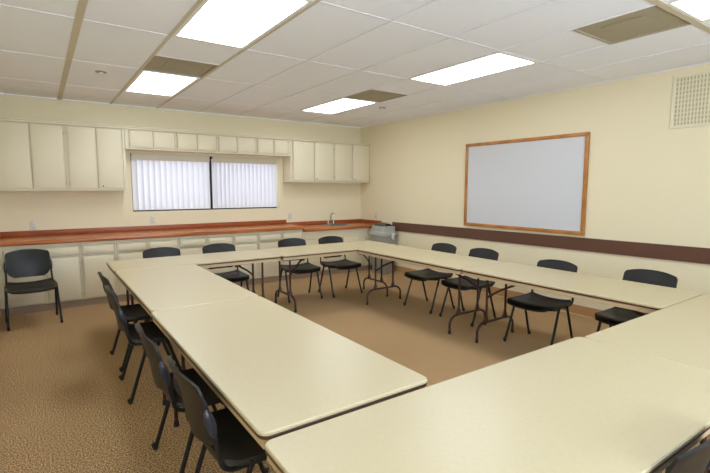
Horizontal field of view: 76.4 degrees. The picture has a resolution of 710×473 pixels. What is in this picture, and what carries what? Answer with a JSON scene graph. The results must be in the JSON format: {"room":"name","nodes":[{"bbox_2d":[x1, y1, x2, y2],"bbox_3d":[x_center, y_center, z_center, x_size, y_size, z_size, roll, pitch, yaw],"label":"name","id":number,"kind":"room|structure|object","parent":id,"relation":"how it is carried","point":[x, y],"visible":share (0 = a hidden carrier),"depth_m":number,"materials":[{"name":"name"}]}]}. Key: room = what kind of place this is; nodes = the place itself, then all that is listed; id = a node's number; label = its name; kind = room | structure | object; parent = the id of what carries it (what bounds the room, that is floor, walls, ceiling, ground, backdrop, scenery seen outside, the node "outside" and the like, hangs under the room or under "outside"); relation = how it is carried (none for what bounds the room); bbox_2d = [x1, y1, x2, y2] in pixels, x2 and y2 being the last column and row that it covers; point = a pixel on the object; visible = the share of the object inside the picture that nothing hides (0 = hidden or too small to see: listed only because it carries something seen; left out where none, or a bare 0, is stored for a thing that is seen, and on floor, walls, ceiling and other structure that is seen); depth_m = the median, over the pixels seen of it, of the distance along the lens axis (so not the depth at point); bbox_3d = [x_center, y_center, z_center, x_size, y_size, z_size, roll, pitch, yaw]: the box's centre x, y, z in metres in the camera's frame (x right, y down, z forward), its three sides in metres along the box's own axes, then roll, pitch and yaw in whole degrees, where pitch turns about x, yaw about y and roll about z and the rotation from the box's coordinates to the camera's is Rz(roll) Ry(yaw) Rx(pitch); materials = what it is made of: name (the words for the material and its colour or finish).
{"room":"classroom","nodes":[
{"label":"classroom","id":0,"kind":"room"},
{"bbox_2d":[0,94,360,236],"bbox_3d":[-2.291,-0.629,7.478,5.990,2.716,0.150,-4,7,-35],"label":"wall","id":1,"kind":"structure","parent":0,"point":[306,201],"depth_m":6.78,"materials":[{"name":"beige paint"}]},
{"bbox_2d":[30,221,36,229],"bbox_3d":[-4.293,-0.144,6.025,0.072,0.116,0.010,-4,7,-35],"label":"wall outlet","id":2,"kind":"object","parent":1,"relation":"attached to","point":[33,224],"visible":1,"depth_m":6.02,"materials":[{"name":"white plastic"}]},
{"bbox_2d":[0,120,67,190],"bbox_3d":[-4.187,-1.031,5.807,0.782,0.875,0.327,-4,7,-35],"label":"upper cabinet","id":3,"kind":"object","parent":1,"relation":"attached to","point":[32,155],"visible":1,"depth_m":5.70,"materials":[{"name":"beige wood"}]},
{"bbox_2d":[64,125,126,190],"bbox_3d":[-3.578,-1.076,6.231,0.701,0.875,0.327,-4,7,-35],"label":"upper cabinet","id":4,"kind":"object","parent":1,"relation":"attached to","point":[95,156],"visible":1,"depth_m":6.10,"materials":[{"name":"beige wood"}]},
{"bbox_2d":[0,220,285,236],"bbox_3d":[-2.728,-0.117,6.710,4.093,0.069,0.688,-4,7,-35],"label":"backsplash","id":5,"kind":"structure","parent":1,"relation":"attached to","point":[222,224],"depth_m":6.70,"materials":[{"name":"brown wood"}]},
{"bbox_2d":[124,129,176,151],"bbox_3d":[-3.008,-1.407,6.600,0.686,0.295,0.318,-4,7,-35],"label":"upper cabinet","id":6,"kind":"object","parent":1,"relation":"attached to","point":[135,140],"visible":1,"depth_m":6.47,"materials":[{"name":"beige wood"}]},
{"bbox_2d":[150,216,154,223],"bbox_3d":[-3.079,-0.249,6.866,0.072,0.116,0.010,-4,7,-35],"label":"wall outlet","id":7,"kind":"object","parent":1,"relation":"attached to","point":[152,218],"visible":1,"depth_m":6.86,"materials":[{"name":"white plastic"}]},
{"bbox_2d":[0,116,370,144],"bbox_3d":[-2.150,-1.615,7.170,5.750,0.044,0.337,-4,7,-35],"label":"trim","id":8,"kind":"structure","parent":1,"relation":"attached to","point":[1,117],"depth_m":6.55,"materials":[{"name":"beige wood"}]},
{"bbox_2d":[175,132,217,153],"bbox_3d":[-2.472,-1.446,6.973,0.618,0.295,0.318,-4,7,-35],"label":"upper cabinet","id":9,"kind":"object","parent":1,"relation":"attached to","point":[185,142],"visible":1,"depth_m":6.85,"materials":[{"name":"beige wood"}]},
{"bbox_2d":[130,153,276,211],"bbox_3d":[-2.397,-0.878,7.438,2.370,0.869,0.040,-4,7,-35],"label":"window","id":10,"kind":"structure","parent":1,"relation":"in","point":[210,165],"depth_m":7.42,"materials":[{"name":"black metal"}]},
{"bbox_2d":[131,153,210,209],"bbox_3d":[-2.838,-0.844,7.024,1.148,0.844,0.072,-4,7,-35],"label":"vertical blind","id":11,"kind":"object","parent":10,"relation":"attached to","point":[172,181],"visible":1,"depth_m":7.01,"materials":[{"name":"beige"}]},
{"bbox_2d":[211,156,276,207],"bbox_3d":[-1.862,-0.916,7.701,1.132,0.844,0.072,-4,7,-35],"label":"vertical blind","id":12,"kind":"object","parent":10,"relation":"attached to","point":[237,182],"visible":1,"depth_m":7.69,"materials":[{"name":"beige"}]},
{"bbox_2d":[215,135,255,155],"bbox_3d":[-1.958,-1.484,7.330,0.632,0.295,0.318,-4,7,-35],"label":"upper cabinet","id":13,"kind":"object","parent":1,"relation":"attached to","point":[227,145],"visible":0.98,"depth_m":7.20,"materials":[{"name":"beige wood"}]},
{"bbox_2d":[251,138,289,156],"bbox_3d":[-1.445,-1.522,7.686,0.616,0.295,0.318,-4,7,-35],"label":"upper cabinet","id":14,"kind":"object","parent":1,"relation":"attached to","point":[264,146],"visible":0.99,"depth_m":7.57,"materials":[{"name":"beige wood"}]},
{"bbox_2d":[283,140,333,182],"bbox_3d":[-0.829,-1.347,8.132,0.876,0.736,0.327,-4,7,-35],"label":"upper cabinet","id":15,"kind":"object","parent":1,"relation":"attached to","point":[308,161],"visible":1,"depth_m":7.98,"materials":[{"name":"beige wood"}]},
{"bbox_2d":[286,219,380,224],"bbox_3d":[-0.371,-0.243,8.351,1.651,0.065,0.688,-4,7,-35],"label":"backsplash","id":16,"kind":"structure","parent":1,"relation":"attached to","point":[348,220],"depth_m":8.66,"materials":[{"name":"brown wood"}]},
{"bbox_2d":[329,143,369,182],"bbox_3d":[-0.133,-1.399,8.615,0.818,0.736,0.327,-4,7,-35],"label":"upper cabinet","id":17,"kind":"object","parent":1,"relation":"attached to","point":[351,161],"visible":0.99,"depth_m":8.48,"materials":[{"name":"beige wood"}]},
{"bbox_2d":[0,0,709,127],"bbox_3d":[0.407,-1.661,3.483,5.990,0.204,9.570,-4,7,-35],"label":"ceiling","id":18,"kind":"structure","parent":0,"point":[330,50],"depth_m":3.97,"materials":[{"name":"white tile"}]},
{"bbox_2d":[95,70,106,74],"bbox_3d":[-2.612,-1.682,4.642,0.110,0.024,0.110,-4,7,-35],"label":"sprinkler","id":19,"kind":"object","parent":18,"relation":"attached to","point":[99,72],"visible":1,"depth_m":4.62,"materials":[{"name":"beige metal"}]},
{"bbox_2d":[124,70,199,96],"bbox_3d":[-2.261,-1.779,5.214,0.586,0.060,1.212,-4,7,-35],"label":"ceiling light","id":20,"kind":"object","parent":18,"relation":"attached to","point":[146,82],"visible":0.69,"depth_m":5.16,"materials":[{"name":"white plastic"}]},
{"bbox_2d":[142,56,218,77],"bbox_3d":[-1.732,-1.681,4.464,0.590,0.020,0.590,-4,7,-35],"label":"ceiling vent","id":21,"kind":"object","parent":18,"relation":"in","point":[157,63],"visible":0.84,"depth_m":4.46,"materials":[{"name":"beige metal"}]},
{"bbox_2d":[172,0,313,48],"bbox_3d":[-0.846,-1.561,3.199,0.586,0.060,1.212,-4,7,-35],"label":"ceiling light","id":22,"kind":"object","parent":18,"relation":"attached to","point":[230,23],"visible":0.84,"depth_m":3.21,"materials":[{"name":"white plastic"}]},
{"bbox_2d":[300,98,377,113],"bbox_3d":[-0.260,-1.927,6.603,0.586,0.060,1.212,-4,7,-35],"label":"ceiling light","id":23,"kind":"object","parent":18,"relation":"attached to","point":[342,104],"visible":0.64,"depth_m":6.57,"materials":[{"name":"white plastic"}]},
{"bbox_2d":[345,89,406,101],"bbox_3d":[0.268,-1.828,5.853,0.590,0.020,0.590,-4,7,-35],"label":"ceiling vent","id":24,"kind":"object","parent":18,"relation":"in","point":[369,95],"visible":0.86,"depth_m":5.87,"materials":[{"name":"beige metal"}]},
{"bbox_2d":[408,51,538,85],"bbox_3d":[1.155,-1.708,4.588,0.586,0.060,1.212,-4,7,-35],"label":"ceiling light","id":25,"kind":"object","parent":18,"relation":"attached to","point":[497,62],"visible":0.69,"depth_m":4.53,"materials":[{"name":"white plastic"}]},
{"bbox_2d":[572,5,690,44],"bbox_3d":[2.042,-1.555,3.328,0.590,0.020,0.590,-4,7,-35],"label":"ceiling vent","id":26,"kind":"object","parent":18,"relation":"in","point":[654,19],"visible":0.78,"depth_m":3.33,"materials":[{"name":"beige metal"}]},
{"bbox_2d":[665,0,709,21],"bbox_3d":[2.570,-1.490,2.573,0.586,0.060,1.212,-4,7,-35],"label":"ceiling light","id":27,"kind":"object","parent":18,"relation":"attached to","point":[699,10],"visible":1,"depth_m":2.98,"materials":[{"name":"white plastic"}]},
{"bbox_2d":[0,269,709,472],"bbox_3d":[0.413,1.188,3.777,5.950,0.100,9.500,-4,7,-35],"label":"floor","id":28,"kind":"structure","parent":0,"point":[65,407],"depth_m":4.11,"materials":[{"name":"brown carpet"}]},
{"bbox_2d":[3,249,62,330],"bbox_3d":[-3.683,0.580,5.139,0.512,0.818,0.580,-5,8,-39],"label":"chair","id":29,"kind":"object","parent":28,"relation":"on","point":[26,262],"visible":1,"depth_m":5.22,"materials":[{"name":"black plastic"}]},
{"bbox_2d":[0,242,83,315],"bbox_3d":[-4.062,0.487,5.849,0.852,0.842,0.670,-4,7,-35],"label":"base cabinet","id":30,"kind":"object","parent":28,"relation":"on","point":[66,257],"visible":0.64,"depth_m":5.65,"materials":[{"name":"beige wood"}]},
{"bbox_2d":[0,220,303,246],"bbox_3d":[-2.725,-0.090,6.709,4.093,0.122,0.698,-4,7,-35],"label":"countertop","id":31,"kind":"structure","parent":30,"relation":"on","point":[11,238],"depth_m":6.45,"materials":[{"name":"brown wood"}]},
{"bbox_2d":[80,238,147,305],"bbox_3d":[-3.384,0.437,6.320,0.798,0.842,0.670,-4,7,-35],"label":"base cabinet","id":32,"kind":"object","parent":28,"relation":"on","point":[95,255],"visible":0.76,"depth_m":5.96,"materials":[{"name":"beige wood"}]},
{"bbox_2d":[97,272,173,371],"bbox_3d":[-1.952,0.699,4.050,0.580,0.818,0.512,-4,8,-36],"label":"chair","id":33,"kind":"object","parent":28,"relation":"on","point":[134,312],"visible":0.4,"depth_m":3.91,"materials":[{"name":"black plastic"}]},
{"bbox_2d":[104,285,180,404],"bbox_3d":[-1.582,0.760,3.483,0.580,0.818,0.512,-4,7,-34],"label":"chair","id":34,"kind":"object","parent":28,"relation":"on","point":[151,330],"visible":0.69,"depth_m":3.32,"materials":[{"name":"black plastic"}]},
{"bbox_2d":[142,247,180,320],"bbox_3d":[-2.211,0.563,5.310,0.512,0.818,0.580,-4,7,-34],"label":"chair","id":35,"kind":"object","parent":28,"relation":"on","point":[160,251],"visible":0.11,"depth_m":5.49,"materials":[{"name":"black plastic"}]},
{"bbox_2d":[147,235,207,269],"bbox_3d":[-2.723,0.389,6.779,0.813,0.842,0.670,-4,7,-35],"label":"base cabinet","id":36,"kind":"object","parent":28,"relation":"on","point":[187,245],"visible":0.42,"depth_m":6.52,"materials":[{"name":"beige wood"}]},
{"bbox_2d":[115,264,257,405],"bbox_3d":[-1.515,0.753,3.900,0.752,0.735,1.725,-4,7,-35],"label":"folding table","id":37,"kind":"object","parent":28,"relation":"on","point":[168,287],"visible":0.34,"depth_m":3.61,"materials":[{"name":"beige laminate"}]},
{"bbox_2d":[106,249,280,323],"bbox_3d":[-1.793,0.615,5.182,1.774,0.735,0.687,-4,7,-34],"label":"folding table","id":38,"kind":"object","parent":28,"relation":"on","point":[237,258],"visible":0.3,"depth_m":5.07,"materials":[{"name":"beige laminate"}]},
{"bbox_2d":[135,323,254,472],"bbox_3d":[-0.887,0.864,2.528,0.580,0.818,0.512,-4,7,-35],"label":"chair","id":39,"kind":"object","parent":28,"relation":"on","point":[163,379],"visible":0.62,"depth_m":2.32,"materials":[{"name":"black plastic"}]},
{"bbox_2d":[167,355,268,472],"bbox_3d":[-0.516,0.915,2.052,0.580,0.818,0.512,-4,8,-36],"label":"chair","id":40,"kind":"object","parent":28,"relation":"on","point":[221,433],"visible":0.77,"depth_m":1.86,"materials":[{"name":"black plastic"}]},
{"bbox_2d":[202,243,249,289],"bbox_3d":[-1.631,0.522,5.701,0.512,0.818,0.580,-4,7,-34],"label":"chair","id":41,"kind":"object","parent":28,"relation":"on","point":[233,276],"visible":0.48,"depth_m":5.81,"materials":[{"name":"black plastic"}]},
{"bbox_2d":[206,232,258,285],"bbox_3d":[-2.058,0.340,7.241,0.808,0.842,0.670,-4,7,-35],"label":"base cabinet","id":42,"kind":"object","parent":28,"relation":"on","point":[241,241],"visible":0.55,"depth_m":7.03,"materials":[{"name":"beige wood"}]},
{"bbox_2d":[258,229,302,283],"bbox_3d":[-1.395,0.291,7.702,0.808,0.842,0.670,-4,7,-35],"label":"base cabinet","id":43,"kind":"object","parent":28,"relation":"on","point":[267,239],"visible":0.49,"depth_m":7.36,"materials":[{"name":"beige wood"}]},
{"bbox_2d":[151,296,426,449],"bbox_3d":[-0.506,0.909,2.456,0.762,0.735,1.793,-4,7,-35],"label":"folding table","id":44,"kind":"object","parent":28,"relation":"on","point":[278,371],"visible":0.82,"depth_m":2.04,"materials":[{"name":"beige laminate"}]},
{"bbox_2d":[277,238,322,302],"bbox_3d":[-0.784,0.457,6.313,0.512,0.818,0.580,-4,7,-31],"label":"chair","id":45,"kind":"object","parent":28,"relation":"on","point":[307,267],"visible":0.62,"depth_m":6.35,"materials":[{"name":"black plastic"}]},
{"bbox_2d":[260,240,394,312],"bbox_3d":[-0.322,0.508,6.187,1.785,0.735,0.710,-4,7,-34],"label":"folding table","id":46,"kind":"object","parent":28,"relation":"on","point":[304,252],"visible":0.88,"depth_m":5.90,"materials":[{"name":"beige laminate"}]},
{"bbox_2d":[303,228,371,277],"bbox_3d":[-0.381,0.238,8.408,1.660,0.797,0.670,-4,7,-35],"label":"base cabinet","id":47,"kind":"object","parent":28,"relation":"on","point":[361,234],"visible":0.43,"depth_m":8.11,"materials":[{"name":"beige wood"}]},
{"bbox_2d":[286,219,380,231],"bbox_3d":[-0.369,-0.217,8.350,1.651,0.118,0.698,-4,7,-35],"label":"countertop","id":48,"kind":"structure","parent":47,"relation":"on","point":[309,226],"depth_m":8.32,"materials":[{"name":"brown wood"}]},
{"bbox_2d":[327,213,334,223],"bbox_3d":[-0.445,-0.342,8.565,0.188,0.211,0.096,-4,7,-35],"label":"faucet","id":49,"kind":"object","parent":48,"relation":"on","point":[331,213],"visible":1,"depth_m":8.58,"materials":[{"name":"silver metal"}]},
{"bbox_2d":[321,223,351,225],"bbox_3d":[-0.334,-0.143,8.408,0.470,0.158,0.410,-4,7,-35],"label":"sink","id":50,"kind":"object","parent":48,"relation":"in","point":[338,224],"visible":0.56,"depth_m":8.49,"materials":[{"name":"silver metal"}]},
{"bbox_2d":[318,236,362,297],"bbox_3d":[-0.227,0.425,6.615,0.512,0.818,0.580,-4,8,-35],"label":"chair","id":51,"kind":"object","parent":28,"relation":"on","point":[344,264],"visible":0.73,"depth_m":6.64,"materials":[{"name":"black plastic"}]},
{"bbox_2d":[369,222,397,273],"bbox_3d":[0.515,0.200,8.215,0.366,0.916,0.435,-4,7,-35],"label":"trash can","id":52,"kind":"object","parent":28,"relation":"on","point":[383,232],"visible":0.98,"depth_m":8.08,"materials":[{"name":"grey plastic"}]},
{"bbox_2d":[403,243,456,313],"bbox_3d":[0.971,0.512,5.813,0.580,0.818,0.512,-4,7,-35],"label":"chair","id":53,"kind":"object","parent":28,"relation":"on","point":[426,274],"visible":0.71,"depth_m":5.80,"materials":[{"name":"black plastic"}]},
{"bbox_2d":[358,245,503,333],"bbox_3d":[0.835,0.587,5.470,0.727,0.735,1.773,-4,7,-35],"label":"folding table","id":54,"kind":"object","parent":28,"relation":"on","point":[441,261],"visible":0.91,"depth_m":5.16,"materials":[{"name":"beige laminate"}]},
{"bbox_2d":[439,248,498,326],"bbox_3d":[1.348,0.567,5.311,0.580,0.818,0.512,-4,7,-35],"label":"chair","id":55,"kind":"object","parent":28,"relation":"on","point":[484,253],"visible":0.54,"depth_m":5.32,"materials":[{"name":"black plastic"}]},
{"bbox_2d":[265,337,709,472],"bbox_3d":[0.676,0.996,1.681,1.843,0.731,0.760,-4,7,-34],"label":"folding table","id":56,"kind":"object","parent":28,"relation":"on","point":[577,404],"visible":1,"depth_m":1.56,"materials":[{"name":"beige laminate"}]},
{"bbox_2d":[503,259,577,345],"bbox_3d":[1.830,0.661,4.433,0.580,0.818,0.512,-4,7,-35],"label":"chair","id":57,"kind":"object","parent":28,"relation":"on","point":[531,301],"visible":0.58,"depth_m":4.42,"materials":[{"name":"black plastic"}]},
{"bbox_2d":[462,262,702,342],"bbox_3d":[1.875,0.743,4.027,0.755,0.735,1.783,-4,7,-35],"label":"folding table","id":58,"kind":"object","parent":28,"relation":"on","point":[635,297],"visible":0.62,"depth_m":3.77,"materials":[{"name":"beige laminate"}]},
{"bbox_2d":[595,269,677,331],"bbox_3d":[2.408,0.721,3.889,0.580,0.818,0.512,-4,7,-35],"label":"chair","id":59,"kind":"object","parent":28,"relation":"on","point":[613,316],"visible":0.38,"depth_m":3.96,"materials":[{"name":"black plastic"}]},
{"bbox_2d":[585,294,709,472],"bbox_3d":[2.186,0.887,2.702,1.800,0.731,0.746,-4,7,-35],"label":"folding table","id":60,"kind":"object","parent":28,"relation":"on","point":[679,333],"visible":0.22,"depth_m":2.49,"materials":[{"name":"beige laminate"}]},
{"bbox_2d":[665,439,709,472],"bbox_3d":[0.919,0.964,1.611,0.512,0.818,0.580,-4,7,-35],"label":"chair","id":61,"kind":"object","parent":28,"relation":"on","point":[697,459],"visible":0.48,"depth_m":1.28,"materials":[{"name":"black plastic"}]},
{"bbox_2d":[360,63,709,312],"bbox_3d":[2.821,-0.389,5.298,0.120,2.716,9.300,-4,7,-35],"label":"wall","id":62,"kind":"structure","parent":0,"point":[649,180],"depth_m":5.24,"materials":[{"name":"beige paint"}]},
{"bbox_2d":[394,265,602,318],"bbox_3d":[2.966,0.927,5.112,0.012,0.111,8.600,-4,7,-35],"label":"baseboard","id":63,"kind":"structure","parent":62,"relation":"attached to","point":[577,309],"depth_m":6.16,"materials":[{"name":"brown"}]},
{"bbox_2d":[464,132,589,235],"bbox_3d":[2.189,-0.693,6.041,0.031,1.210,1.850,-4,7,-35],"label":"whiteboard","id":64,"kind":"object","parent":62,"relation":"attached to","point":[538,184],"visible":1,"depth_m":5.90,"materials":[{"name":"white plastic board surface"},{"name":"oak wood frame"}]},
{"bbox_2d":[392,222,709,263],"bbox_3d":[3.057,0.140,4.889,0.022,0.224,8.270,-4,7,-35],"label":"trim","id":65,"kind":"structure","parent":62,"relation":"attached to","point":[638,249],"depth_m":5.44,"materials":[{"name":"brown wood"}]},
{"bbox_2d":[670,69,709,128],"bbox_3d":[3.391,-1.320,4.260,0.012,0.530,0.700,-4,7,-35],"label":"air vent","id":66,"kind":"object","parent":62,"relation":"in","point":[691,106],"visible":1,"depth_m":4.41,"materials":[{"name":"beige metal"}]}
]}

